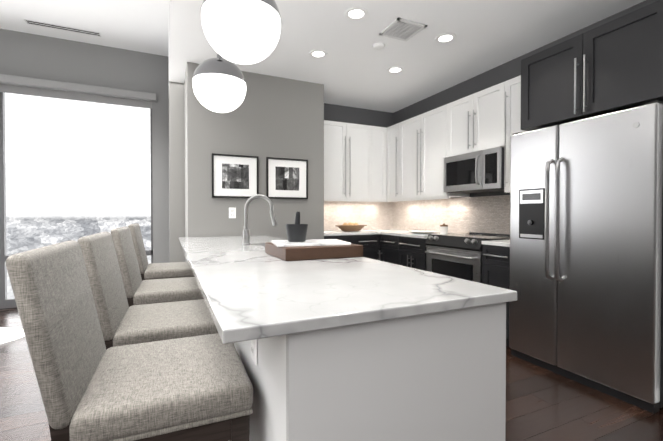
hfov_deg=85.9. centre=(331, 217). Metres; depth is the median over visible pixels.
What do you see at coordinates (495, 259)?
base cabinet
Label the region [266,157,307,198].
picture
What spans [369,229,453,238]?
countertop
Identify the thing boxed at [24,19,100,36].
ceiling vent
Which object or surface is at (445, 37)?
recessed light
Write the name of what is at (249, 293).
island countertop
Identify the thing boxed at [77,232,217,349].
stool
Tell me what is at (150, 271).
stool
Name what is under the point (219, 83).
pendant light
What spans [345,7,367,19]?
recessed light
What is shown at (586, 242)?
refrigerator
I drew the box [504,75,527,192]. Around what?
upper cabinet
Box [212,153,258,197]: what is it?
picture
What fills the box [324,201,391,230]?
backsplash
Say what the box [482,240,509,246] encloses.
countertop
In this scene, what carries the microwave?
attached to the upper cabinet at (477, 118)
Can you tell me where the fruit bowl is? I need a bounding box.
[335,222,366,231]
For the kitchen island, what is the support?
on the floor
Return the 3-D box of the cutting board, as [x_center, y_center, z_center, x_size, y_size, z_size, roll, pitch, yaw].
[-0.118,0.190,2.138,0.462,0.066,0.435,0,1,-25]
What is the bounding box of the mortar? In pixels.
[286,212,307,241]
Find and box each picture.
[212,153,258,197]
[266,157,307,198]
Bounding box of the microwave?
[443,147,503,192]
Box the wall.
[0,0,657,262]
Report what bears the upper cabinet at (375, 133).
attached to the wall
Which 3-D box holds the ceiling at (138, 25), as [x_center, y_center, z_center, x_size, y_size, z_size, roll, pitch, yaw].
[-2.474,-2.253,0.220,4.330,0.100,8.770,0,1,-25]
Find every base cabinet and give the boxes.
[324,235,347,241]
[348,234,379,260]
[380,234,399,264]
[400,236,426,270]
[482,244,509,345]
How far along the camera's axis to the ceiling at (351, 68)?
3.27 m
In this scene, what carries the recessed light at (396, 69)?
in the ceiling at (351, 68)
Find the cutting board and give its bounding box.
[265,242,362,260]
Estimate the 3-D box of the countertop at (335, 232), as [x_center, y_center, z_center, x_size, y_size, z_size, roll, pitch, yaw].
[0.129,0.207,4.881,0.810,0.031,0.642,0,1,-25]
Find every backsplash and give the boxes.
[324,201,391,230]
[392,195,509,234]
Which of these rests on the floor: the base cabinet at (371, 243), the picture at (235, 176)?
the base cabinet at (371, 243)
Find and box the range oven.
[425,233,509,282]
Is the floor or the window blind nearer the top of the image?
the window blind
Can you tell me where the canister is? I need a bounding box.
[440,224,447,233]
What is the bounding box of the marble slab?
[271,239,350,246]
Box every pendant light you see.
[192,54,246,112]
[201,0,280,64]
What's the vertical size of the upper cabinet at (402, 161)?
1.044 m
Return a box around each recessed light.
[309,49,327,57]
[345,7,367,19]
[387,66,403,72]
[435,33,455,42]
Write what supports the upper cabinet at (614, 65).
attached to the wall
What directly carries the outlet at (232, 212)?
attached to the wall
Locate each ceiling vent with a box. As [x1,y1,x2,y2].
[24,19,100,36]
[379,17,426,40]
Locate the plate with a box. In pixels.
[408,231,435,233]
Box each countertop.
[179,235,516,345]
[324,230,378,235]
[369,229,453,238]
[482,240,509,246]
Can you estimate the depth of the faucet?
2.85 m
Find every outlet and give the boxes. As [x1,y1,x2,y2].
[229,207,235,217]
[251,339,256,364]
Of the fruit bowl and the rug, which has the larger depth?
the fruit bowl
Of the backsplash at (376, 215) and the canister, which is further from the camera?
the backsplash at (376, 215)
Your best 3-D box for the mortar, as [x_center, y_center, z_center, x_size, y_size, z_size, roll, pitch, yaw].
[-0.205,0.052,2.100,0.132,0.177,0.132,0,1,-25]
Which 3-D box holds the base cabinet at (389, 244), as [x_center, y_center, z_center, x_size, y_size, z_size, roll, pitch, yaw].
[1.013,0.660,4.697,0.697,0.868,0.490,0,1,-25]
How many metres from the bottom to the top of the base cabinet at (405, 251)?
0.868 m
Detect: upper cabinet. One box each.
[324,120,371,201]
[368,125,387,201]
[384,123,411,200]
[400,102,469,198]
[452,82,503,155]
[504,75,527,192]
[521,0,662,130]
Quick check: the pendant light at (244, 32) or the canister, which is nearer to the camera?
the pendant light at (244, 32)
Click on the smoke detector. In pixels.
(378, 46)
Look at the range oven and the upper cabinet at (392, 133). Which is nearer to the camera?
the range oven
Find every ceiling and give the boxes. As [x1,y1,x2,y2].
[0,0,168,56]
[169,0,645,112]
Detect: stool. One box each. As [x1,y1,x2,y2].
[6,240,252,440]
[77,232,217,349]
[111,226,203,306]
[128,223,194,280]
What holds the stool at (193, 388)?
on the floor
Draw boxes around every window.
[0,92,152,308]
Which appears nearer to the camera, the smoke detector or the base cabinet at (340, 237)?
the smoke detector
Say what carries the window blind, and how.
attached to the window at (5, 302)
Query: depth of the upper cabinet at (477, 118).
3.63 m
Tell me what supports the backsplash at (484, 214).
attached to the wall
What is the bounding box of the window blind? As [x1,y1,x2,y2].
[0,74,156,108]
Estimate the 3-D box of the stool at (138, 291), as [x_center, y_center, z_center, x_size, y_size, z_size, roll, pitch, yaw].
[-1.125,0.592,2.401,0.548,1.058,0.500,0,1,-23]
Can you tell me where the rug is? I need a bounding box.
[0,327,24,343]
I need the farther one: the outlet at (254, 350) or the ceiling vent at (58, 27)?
the ceiling vent at (58, 27)
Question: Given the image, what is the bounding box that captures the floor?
[0,307,662,440]
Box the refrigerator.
[509,100,662,412]
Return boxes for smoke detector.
[373,43,384,49]
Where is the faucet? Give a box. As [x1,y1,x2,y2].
[242,194,276,244]
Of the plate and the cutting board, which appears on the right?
the plate
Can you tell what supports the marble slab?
on the cutting board
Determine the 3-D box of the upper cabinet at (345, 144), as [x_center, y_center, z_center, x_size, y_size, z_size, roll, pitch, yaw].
[0.127,-0.778,5.031,0.941,1.044,0.347,0,1,-25]
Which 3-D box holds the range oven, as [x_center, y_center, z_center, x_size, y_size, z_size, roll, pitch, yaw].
[1.456,0.646,3.706,0.687,0.919,0.752,0,1,-25]
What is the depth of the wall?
4.28 m
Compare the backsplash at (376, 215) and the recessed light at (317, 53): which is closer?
the recessed light at (317, 53)
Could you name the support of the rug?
on the floor
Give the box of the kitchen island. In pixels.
[228,303,505,440]
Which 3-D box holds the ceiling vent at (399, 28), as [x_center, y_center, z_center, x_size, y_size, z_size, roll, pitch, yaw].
[0.611,-1.610,3.060,0.290,0.011,0.290,0,1,-25]

